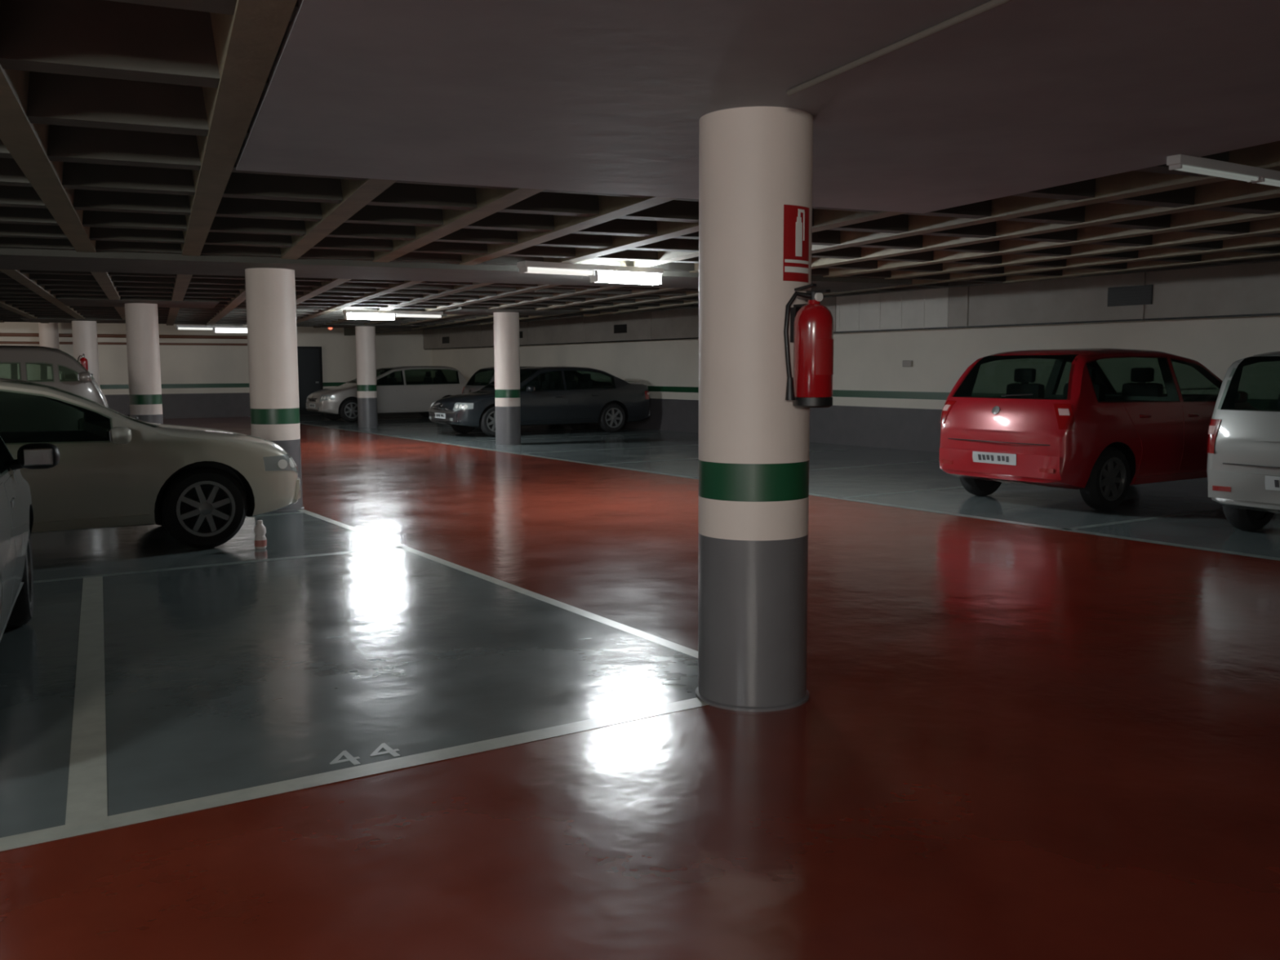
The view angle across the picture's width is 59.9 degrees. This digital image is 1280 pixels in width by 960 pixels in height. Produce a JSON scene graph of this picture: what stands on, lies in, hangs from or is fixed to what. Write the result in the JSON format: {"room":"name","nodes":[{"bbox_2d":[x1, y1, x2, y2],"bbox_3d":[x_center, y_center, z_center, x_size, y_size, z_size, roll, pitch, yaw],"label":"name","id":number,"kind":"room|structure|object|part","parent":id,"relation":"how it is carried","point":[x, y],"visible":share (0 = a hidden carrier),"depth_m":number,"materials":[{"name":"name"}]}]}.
{"room":"parking garage","nodes":[
{"label":"parking garage","id":0,"kind":"room"},
{"bbox_2d":[0,321,432,418],"bbox_3d":[-17.867,-2.971,29.472,26.200,2.950,0.150,-4,7,-33],"label":"wall","id":1,"kind":"structure","parent":0,"point":[197,381],"depth_m":32.72,"materials":[{"name":"white paint"}]},
{"bbox_2d":[0,333,247,338],"bbox_3d":[-20.218,-3.671,27.682,20.200,0.097,0.166,-4,7,-33],"label":"pipe","id":2,"kind":"object","parent":1,"relation":"attached to","point":[26,335],"visible":0.66,"depth_m":31.53,"materials":[{"name":"brown"}]},
{"bbox_2d":[0,341,247,345],"bbox_3d":[-20.221,-3.463,27.709,20.200,0.068,0.152,-4,7,-33],"label":"pipe","id":3,"kind":"object","parent":1,"relation":"attached to","point":[1,342],"visible":0.66,"depth_m":31.33,"materials":[{"name":"brown"}]},
{"bbox_2d":[297,346,323,414],"bbox_3d":[-10.300,-3.057,34.242,1.030,2.110,0.088,-4,7,-33],"label":"door","id":4,"kind":"structure","parent":1,"relation":"in","point":[309,357],"depth_m":34.27,"materials":[{"name":"black metal"}]},
{"bbox_2d":[0,412,1279,959],"bbox_3d":[-6.544,0.213,12.223,26.200,0.003,41.500,-4,7,-33],"label":"floor","id":5,"kind":"structure","parent":0,"point":[448,708],"depth_m":4.38,"materials":[{"name":"paint"}]},
{"bbox_2d":[0,435,60,641],"bbox_3d":[-3.657,0.233,4.689,2.080,1.460,4.116,-3,6,-22],"label":"car","id":6,"kind":"object","parent":5,"relation":"on","point":[16,513],"visible":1,"depth_m":5.46,"materials":[{"name":"white metal"}]},
{"bbox_3d":[-2.607,0.344,4.519,0.049,0.587,1.008,-3,6,-26],"label":"door","id":7,"kind":"part","parent":6,"relation":"part of","materials":[{"name":"white metal"}]},
{"bbox_3d":[-2.901,0.643,5.083,0.054,0.070,1.680,-3,6,-26],"label":"sill trim","id":8,"kind":"part","parent":6,"relation":"part of","materials":[{"name":"white metal"}]},
{"bbox_3d":[-2.910,0.106,5.126,0.040,0.036,0.180,-3,6,-26],"label":"door handle","id":9,"kind":"part","parent":6,"relation":"part of","materials":[{"name":"white metal"}]},
{"bbox_3d":[-3.026,0.264,5.386,0.051,0.575,0.900,-3,6,-26],"label":"door","id":10,"kind":"part","parent":6,"relation":"part of","materials":[{"name":"white metal"}]},
{"bbox_2d":[3,443,60,470],"bbox_3d":[-3.026,-0.114,5.527,0.251,0.139,0.150,-3,6,-26],"label":"mirror","id":11,"kind":"object","parent":6,"relation":"attached to","point":[30,455],"depth_m":5.48,"materials":[{"name":"black plastic"}]},
{"bbox_2d":[22,448,53,466],"bbox_3d":[-2.967,-0.113,5.473,0.130,0.084,0.016,-3,6,-26],"label":"mirror glass","id":12,"kind":"object","parent":6,"relation":"attached to","point":[31,456],"depth_m":5.47,"materials":[{"name":"silver mirror"}]},
{"bbox_2d":[38,322,61,380],"bbox_3d":[-15.889,-2.981,29.950,0.494,2.860,0.494,-4,7,-33],"label":"concrete column","id":13,"kind":"structure","parent":5,"relation":"on","point":[48,332],"depth_m":29.68,"materials":[{"name":"white paint"}]},
{"bbox_2d":[0,345,109,431],"bbox_3d":[-8.597,-0.741,13.149,4.215,1.730,2.056,-4,7,-35],"label":"minivan","id":14,"kind":"object","parent":5,"relation":"on","point":[19,412],"visible":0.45,"depth_m":13.25,"materials":[{"name":"grey paint"}]},
{"bbox_3d":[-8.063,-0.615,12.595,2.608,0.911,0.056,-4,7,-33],"label":"door","id":15,"kind":"part","parent":14,"relation":"part of","materials":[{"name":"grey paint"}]},
{"bbox_2d":[78,371,91,383],"bbox_3d":[-6.685,-1.232,13.361,0.150,0.139,0.251,-4,7,-33],"label":"mirror","id":16,"kind":"object","parent":14,"relation":"attached to","point":[84,377],"depth_m":13.27,"materials":[{"name":"grey paint"}]},
{"bbox_2d":[71,320,99,386],"bbox_3d":[-11.757,-2.157,23.621,0.494,2.465,0.494,-4,7,-33],"label":"concrete column","id":17,"kind":"structure","parent":5,"relation":"on","point":[85,341],"depth_m":23.37,"materials":[{"name":"white paint"}]},
{"bbox_2d":[77,353,88,372],"bbox_3d":[-11.668,-2.397,23.279,0.183,0.490,0.171,5,7,39],"label":"fire extinguisher","id":18,"kind":"object","parent":17,"relation":"attached to","point":[83,362],"visible":0.56,"depth_m":23.23,"materials":[{"name":"red metal"}]},
{"bbox_2d":[124,302,163,423],"bbox_3d":[-7.807,-1.554,17.512,0.494,2.465,0.494,-4,7,-33],"label":"concrete column","id":19,"kind":"structure","parent":5,"relation":"on","point":[142,332],"depth_m":17.31,"materials":[{"name":"white paint"}]},
{"bbox_2d":[0,377,301,548],"bbox_3d":[-5.116,-0.132,8.653,4.638,1.399,2.140,-4,7,-33],"label":"sedan","id":20,"kind":"object","parent":5,"relation":"on","point":[202,485],"visible":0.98,"depth_m":8.60,"materials":[{"name":"silver metal"}]},
{"bbox_3d":[-4.413,0.024,8.088,1.070,0.519,0.052,-4,7,-33],"label":"door","id":21,"kind":"part","parent":20,"relation":"part of","materials":[{"name":"silver metal"}]},
{"bbox_2d":[75,419,79,430],"bbox_3d":[-4.995,-0.489,9.864,0.016,0.084,0.130,-4,7,-33],"label":"mirror glass","id":22,"kind":"object","parent":20,"relation":"attached to","point":[77,422],"depth_m":9.82,"materials":[{"name":"black mirror"}]},
{"bbox_2d":[78,417,84,430],"bbox_3d":[-4.916,-0.486,9.879,0.150,0.139,0.251,-4,7,-33],"label":"mirror","id":23,"kind":"object","parent":20,"relation":"attached to","point":[81,421],"depth_m":9.81,"materials":[{"name":"black metal"}]},
{"bbox_3d":[-4.592,0.349,8.048,1.920,0.070,0.055,-4,7,-33],"label":"sill trim","id":24,"kind":"part","parent":20,"relation":"part of","materials":[{"name":"silver metal"}]},
{"bbox_2d":[106,429,111,441],"bbox_3d":[-3.935,-0.328,8.235,0.016,0.084,0.130,-4,7,-33],"label":"mirror glass","id":25,"kind":"object","parent":20,"relation":"attached to","point":[108,432],"depth_m":8.19,"materials":[{"name":"black mirror"}]},
{"bbox_2d":[110,426,131,444],"bbox_3d":[-3.889,-0.330,8.301,0.150,0.139,0.251,-4,7,-33],"label":"mirror","id":26,"kind":"object","parent":20,"relation":"attached to","point":[118,435],"depth_m":8.21,"materials":[{"name":"silver metal"}]},
{"bbox_2d":[253,520,266,549],"bbox_3d":[-3.015,0.432,8.819,0.094,0.226,0.094,-4,7,-33],"label":"plastic bottle","id":27,"kind":"object","parent":5,"relation":"on","point":[260,541],"visible":1,"depth_m":8.79,"materials":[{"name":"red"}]},
{"bbox_2d":[244,267,303,512],"bbox_3d":[-3.676,-0.899,11.166,0.494,2.410,0.494,-4,7,-33],"label":"concrete column","id":28,"kind":"structure","parent":5,"relation":"on","point":[270,292],"depth_m":10.95,"materials":[{"name":"white paint"}]},
{"bbox_2d":[355,326,377,427],"bbox_3d":[-6.678,-2.530,27.128,0.494,2.465,0.494,-4,7,-33],"label":"concrete column","id":29,"kind":"structure","parent":5,"relation":"on","point":[366,358],"depth_m":26.95,"materials":[{"name":"white paint"}]},
{"bbox_2d":[305,365,467,422],"bbox_3d":[-6.977,-2.436,31.013,4.452,1.499,2.103,-4,7,-33],"label":"hatchback","id":30,"kind":"object","parent":5,"relation":"on","point":[336,402],"visible":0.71,"depth_m":30.36,"materials":[{"name":"silver metal"}]},
{"bbox_2d":[307,397,316,401],"bbox_3d":[-8.817,-2.157,29.843,0.070,0.094,0.842,-4,7,-33],"label":"grille","id":31,"kind":"object","parent":30,"relation":"attached to","point":[309,399],"depth_m":29.80,"materials":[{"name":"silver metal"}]},
{"bbox_3d":[-7.236,-2.865,31.233,0.120,0.350,0.440,-4,7,-33],"label":"seat","id":32,"kind":"part","parent":30,"relation":"part of","materials":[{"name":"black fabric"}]},
{"bbox_3d":[-6.857,-2.229,30.096,1.065,0.595,0.051,-4,7,-33],"label":"door","id":33,"kind":"part","parent":30,"relation":"part of","materials":[{"name":"silver metal"}]},
{"bbox_3d":[-6.845,-2.805,30.632,0.120,0.350,0.440,-4,7,-33],"label":"seat","id":34,"kind":"part","parent":30,"relation":"part of","materials":[{"name":"black fabric"}]},
{"bbox_3d":[-6.521,-1.902,30.392,1.970,0.070,0.053,-4,7,-33],"label":"sill trim","id":35,"kind":"part","parent":30,"relation":"part of","materials":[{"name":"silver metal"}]},
{"bbox_3d":[-5.924,-2.300,30.697,1.133,0.608,0.050,-4,7,-33],"label":"door","id":36,"kind":"part","parent":30,"relation":"part of","materials":[{"name":"silver metal"}]},
{"bbox_3d":[-6.103,-2.942,31.963,0.120,0.350,0.440,-4,7,-33],"label":"seat","id":37,"kind":"part","parent":30,"relation":"part of","materials":[{"name":"black fabric"}]},
{"bbox_3d":[-5.711,-2.883,31.361,0.120,0.350,0.440,-4,7,-33],"label":"seat","id":38,"kind":"part","parent":30,"relation":"part of","materials":[{"name":"black fabric"}]},
{"bbox_2d":[493,311,521,445],"bbox_3d":[-2.467,-1.890,20.654,0.494,2.465,0.494,-4,7,-33],"label":"concrete column","id":39,"kind":"structure","parent":5,"relation":"on","point":[506,324],"depth_m":20.47,"materials":[{"name":"white paint"}]},
{"bbox_2d":[462,366,569,393],"bbox_3d":[-2.682,-2.043,27.122,3.206,1.470,1.927,-4,7,-35],"label":"hatchback","id":40,"kind":"object","parent":5,"relation":"on","point":[469,387],"visible":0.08,"depth_m":26.50,"materials":[{"name":"grey paint"}]},
{"bbox_3d":[-2.836,-2.399,26.576,0.120,0.350,0.440,-4,7,-33],"label":"seat","id":41,"kind":"part","parent":40,"relation":"part of","materials":[{"name":"black fabric"}]},
{"bbox_2d":[428,366,650,436],"bbox_3d":[-2.159,-1.770,24.457,4.869,1.459,2.160,-4,7,-33],"label":"sedan","id":42,"kind":"object","parent":5,"relation":"on","point":[575,405],"visible":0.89,"depth_m":23.91,"materials":[{"name":"grey paint"}]},
{"bbox_3d":[-4.169,-1.344,23.191,0.034,0.110,0.520,-4,7,-33],"label":"number plate","id":43,"kind":"part","parent":42,"relation":"part of","materials":[{"name":"grey"}]},
{"bbox_2d":[433,405,448,410],"bbox_3d":[-4.171,-1.500,23.175,0.077,0.074,0.842,-4,7,-33],"label":"grille","id":44,"kind":"object","parent":42,"relation":"attached to","point":[435,407],"depth_m":23.11,"materials":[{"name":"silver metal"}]},
{"bbox_2d":[524,385,533,391],"bbox_3d":[-2.310,-1.903,23.203,0.150,0.139,0.251,-4,7,-33],"label":"mirror","id":45,"kind":"object","parent":42,"relation":"attached to","point":[530,388],"depth_m":23.12,"materials":[{"name":"grey paint"}]},
{"bbox_3d":[-2.378,-2.192,24.704,0.120,0.350,0.440,-4,7,-33],"label":"seat","id":46,"kind":"part","parent":42,"relation":"part of","materials":[{"name":"black fabric"}]},
{"bbox_3d":[-2.082,-1.569,23.477,1.200,0.578,0.053,-4,7,-33],"label":"door","id":47,"kind":"part","parent":42,"relation":"part of","materials":[{"name":"grey paint"}]},
{"bbox_3d":[-1.987,-2.132,24.102,0.120,0.350,0.440,-4,7,-33],"label":"seat","id":48,"kind":"part","parent":42,"relation":"part of","materials":[{"name":"black fabric"}]},
{"bbox_3d":[-1.787,-1.247,23.746,2.020,0.070,0.056,-4,7,-33],"label":"sill trim","id":49,"kind":"part","parent":42,"relation":"part of","materials":[{"name":"grey paint"}]},
{"bbox_3d":[-1.581,-2.246,25.217,0.120,0.350,0.440,-4,7,-33],"label":"seat","id":50,"kind":"part","parent":42,"relation":"part of","materials":[{"name":"black fabric"}]},
{"bbox_3d":[-1.190,-2.187,24.616,0.120,0.350,0.440,-4,7,-33],"label":"seat","id":51,"kind":"part","parent":42,"relation":"part of","materials":[{"name":"black fabric"}]},
{"bbox_3d":[-1.131,-1.642,24.089,1.043,0.592,0.051,-4,7,-33],"label":"door","id":52,"kind":"part","parent":42,"relation":"part of","materials":[{"name":"grey paint"}]},
{"bbox_2d":[644,391,649,399],"bbox_3d":[0.169,-1.916,25.015,0.086,0.183,0.278,1,6,12],"label":"tail light","id":53,"kind":"object","parent":42,"relation":"attached to","point":[646,393],"depth_m":24.92,"materials":[{"name":"red plastic"}]},
{"bbox_2d":[695,106,813,711],"bbox_3d":[0.484,-0.280,4.723,0.494,2.445,0.494,-4,7,-33],"label":"concrete column","id":54,"kind":"structure","parent":5,"relation":"on","point":[755,161],"depth_m":4.54,"materials":[{"name":"white paint"}]},
{"bbox_2d":[782,204,808,282],"bbox_3d":[0.636,-0.953,4.480,0.155,0.300,0.016,-5,8,-41],"label":"safety sign","id":55,"kind":"object","parent":54,"relation":"attached to","point":[796,218],"visible":1,"depth_m":4.46,"materials":[{"name":"red plastic"}]},
{"bbox_2d":[783,283,833,408],"bbox_3d":[0.678,-0.536,4.431,0.183,0.490,0.171,2,6,19],"label":"fire extinguisher","id":56,"kind":"object","parent":54,"relation":"attached to","point":[811,323],"visible":1,"depth_m":4.38,"materials":[{"name":"red metal"}]},
{"bbox_2d":[939,347,1259,510],"bbox_3d":[5.269,-0.643,12.303,4.156,1.609,2.119,-4,7,-30],"label":"hatchback","id":57,"kind":"object","parent":5,"relation":"on","point":[1095,439],"visible":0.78,"depth_m":11.19,"materials":[{"name":"red paint"}]},
{"bbox_2d":[940,400,956,423],"bbox_3d":[3.267,-0.725,11.826,0.102,0.246,0.235,-2,6,-16],"label":"tail light","id":58,"kind":"object","parent":57,"relation":"attached to","point":[948,411],"depth_m":11.76,"materials":[{"name":"red plastic"}]},
{"bbox_3d":[3.575,-0.221,11.210,0.051,0.110,0.520,-4,7,-33],"label":"number plate","id":59,"kind":"part","parent":57,"relation":"part of","materials":[{"name":"grey plastic"}]},
{"bbox_3d":[4.139,-1.024,11.929,0.120,0.350,0.440,-4,7,-33],"label":"seat","id":60,"kind":"part","parent":57,"relation":"part of","materials":[{"name":"black fabric"}]},
{"bbox_2d":[1053,403,1076,429],"bbox_3d":[4.053,-0.606,10.617,0.235,0.246,0.102,5,8,40],"label":"tail light","id":61,"kind":"object","parent":57,"relation":"attached to","point":[1064,414],"depth_m":10.59,"materials":[{"name":"red plastic"}]},
{"bbox_3d":[4.530,-0.964,11.327,0.120,0.350,0.440,-4,7,-33],"label":"seat","id":62,"kind":"part","parent":57,"relation":"part of","materials":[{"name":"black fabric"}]},
{"bbox_3d":[5.370,-1.022,11.868,0.120,0.350,0.440,-4,7,-33],"label":"seat","id":63,"kind":"part","parent":57,"relation":"part of","materials":[{"name":"black fabric"}]},
{"bbox_3d":[5.039,-0.639,11.099,0.180,0.036,0.040,-4,7,-33],"label":"door handle","id":64,"kind":"part","parent":57,"relation":"part of","materials":[{"name":"red paint"}]},
{"bbox_3d":[5.177,-0.409,11.209,0.983,0.688,0.052,-4,7,-33],"label":"door","id":65,"kind":"part","parent":57,"relation":"part of","materials":[{"name":"red paint"}]},
{"bbox_3d":[5.702,-0.049,11.632,1.740,0.070,0.050,-4,7,-33],"label":"sill trim","id":66,"kind":"part","parent":57,"relation":"part of","materials":[{"name":"red paint"}]},
{"bbox_3d":[5.749,-0.675,11.556,0.180,0.036,0.040,-4,7,-33],"label":"door handle","id":67,"kind":"part","parent":57,"relation":"part of","materials":[{"name":"red paint"}]},
{"bbox_3d":[6.013,-0.461,11.747,0.985,0.676,0.053,-4,7,-33],"label":"door","id":68,"kind":"part","parent":57,"relation":"part of","materials":[{"name":"red paint"}]},
{"bbox_2d":[1235,393,1239,400],"bbox_3d":[6.284,-0.878,11.752,0.016,0.084,0.130,-4,7,-33],"label":"mirror glass","id":69,"kind":"object","parent":57,"relation":"attached to","point":[1237,398],"depth_m":11.71,"materials":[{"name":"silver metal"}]},
{"bbox_2d":[1235,391,1248,403],"bbox_3d":[6.329,-0.880,11.818,0.150,0.139,0.251,-4,7,-33],"label":"mirror","id":70,"kind":"object","parent":57,"relation":"attached to","point":[1242,396],"depth_m":11.71,"materials":[{"name":"red paint"}]},
{"bbox_2d":[1206,351,1279,530],"bbox_3d":[6.764,-0.358,9.627,4.150,1.570,2.220,-4,7,-33],"label":"hatchback","id":71,"kind":"object","parent":5,"relation":"on","point":[1243,451],"visible":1,"depth_m":9.00,"materials":[{"name":"silver metal"}]},
{"bbox_2d":[1206,418,1221,453],"bbox_3d":[4.745,-0.364,9.195,0.062,0.283,0.134,-1,6,-10],"label":"tail light","id":72,"kind":"object","parent":71,"relation":"attached to","point":[1214,444],"depth_m":9.15,"materials":[{"name":"red plastic"}]},
{"bbox_3d":[5.088,0.042,8.557,0.043,0.110,0.520,-4,7,-33],"label":"number plate","id":73,"kind":"part","parent":71,"relation":"part of","materials":[{"name":"grey plastic"}]},
{"bbox_3d":[5.525,-0.713,9.198,0.120,0.350,0.440,-4,7,-33],"label":"seat","id":74,"kind":"part","parent":71,"relation":"part of","materials":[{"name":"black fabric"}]},
{"bbox_2d":[0,0,1279,335],"bbox_3d":[-6.362,-2.431,11.544,26.323,0.600,42.396,-4,7,-33],"label":"ceiling","id":75,"kind":"structure","parent":0,"point":[393,155],"depth_m":5.15,"materials":[{"name":"concrete"}]},
{"bbox_2d":[175,324,247,333],"bbox_3d":[-10.084,-3.564,26.247,1.650,0.165,0.180,-4,7,-33],"label":"ceiling light","id":76,"kind":"object","parent":75,"relation":"attached to","point":[220,329],"visible":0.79,"depth_m":26.24,"materials":[{"name":"grey plastic"}]},
{"bbox_2d":[342,309,443,319],"bbox_3d":[-4.394,-2.936,19.835,1.800,0.165,0.180,-4,7,-33],"label":"ceiling light","id":77,"kind":"object","parent":75,"relation":"attached to","point":[348,313],"visible":1,"depth_m":19.65,"materials":[{"name":"grey plastic"}]},
{"bbox_2d":[516,260,663,285],"bbox_3d":[-0.475,-2.073,11.158,1.600,0.165,0.180,-4,7,-33],"label":"ceiling light","id":78,"kind":"object","parent":75,"relation":"attached to","point":[597,273],"visible":1,"depth_m":11.13,"materials":[{"name":"grey plastic"}]},
{"bbox_2d":[786,0,1012,96],"bbox_3d":[1.681,-1.174,1.524,0.024,0.024,5.660,-3,6,-23],"label":"conduit","id":79,"kind":"object","parent":75,"relation":"attached to","point":[992,4],"visible":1,"depth_m":3.47,"materials":[{"name":"grey"}]},
{"bbox_2d":[1166,154,1279,186],"bbox_3d":[3.230,-1.596,5.822,1.500,0.067,0.072,-4,7,-33],"label":"ceiling light","id":80,"kind":"object","parent":75,"relation":"attached to","point":[1203,166],"visible":1,"depth_m":5.61,"materials":[{"name":"grey metal"}]},
{"bbox_2d":[431,315,1279,452],"bbox_3d":[4.510,-2.011,19.195,0.150,2.950,41.500,-4,7,-33],"label":"wall","id":81,"kind":"structure","parent":0,"point":[878,402],"depth_m":18.84,"materials":[{"name":"white paint"}]},
{"bbox_2d":[422,261,1279,349],"bbox_3d":[4.307,-2.957,18.970,0.326,0.820,41.460,-4,7,-33],"label":"ventilation duct","id":82,"kind":"object","parent":81,"relation":"attached to","point":[1246,290],"visible":0.73,"depth_m":16.84,"materials":[{"name":"white metal"}]},
{"bbox_2d":[442,336,448,343],"bbox_3d":[-6.059,-4.365,34.652,0.019,0.200,0.500,-4,7,-33],"label":"grille","id":83,"kind":"object","parent":82,"relation":"attached to","point":[445,339],"depth_m":34.63,"materials":[{"name":"black metal"}]},
{"bbox_2d":[519,331,522,337],"bbox_3d":[-3.342,-3.982,30.472,0.019,0.180,0.500,-4,7,-33],"label":"grille","id":84,"kind":"object","parent":82,"relation":"attached to","point":[520,332],"depth_m":30.31,"materials":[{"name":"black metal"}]},
{"bbox_2d":[613,324,626,333],"bbox_3d":[-0.462,-3.545,26.044,0.019,0.200,0.550,-4,7,-33],"label":"grille","id":85,"kind":"object","parent":82,"relation":"attached to","point":[618,328],"depth_m":26.02,"materials":[{"name":"black metal"}]},
{"bbox_3d":[4.205,-2.554,18.943,0.032,0.024,41.300,-4,7,-33],"label":"rail","id":86,"kind":"part","parent":82,"relation":"part of","materials":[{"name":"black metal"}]},
{"bbox_2d":[1106,284,1153,306],"bbox_3d":[6.658,-2.504,15.097,0.019,0.260,0.660,-4,7,-33],"label":"grille","id":87,"kind":"object","parent":82,"relation":"attached to","point":[1117,295],"depth_m":15.08,"materials":[{"name":"black metal"}]},
{"bbox_2d":[902,360,912,366],"bbox_3d":[4.564,-1.984,18.933,0.054,0.110,0.200,-4,7,-33],"label":"junction box","id":88,"kind":"object","parent":81,"relation":"attached to","point":[905,362],"visible":1,"depth_m":18.91,"materials":[{"name":"grey plastic"}]}
]}

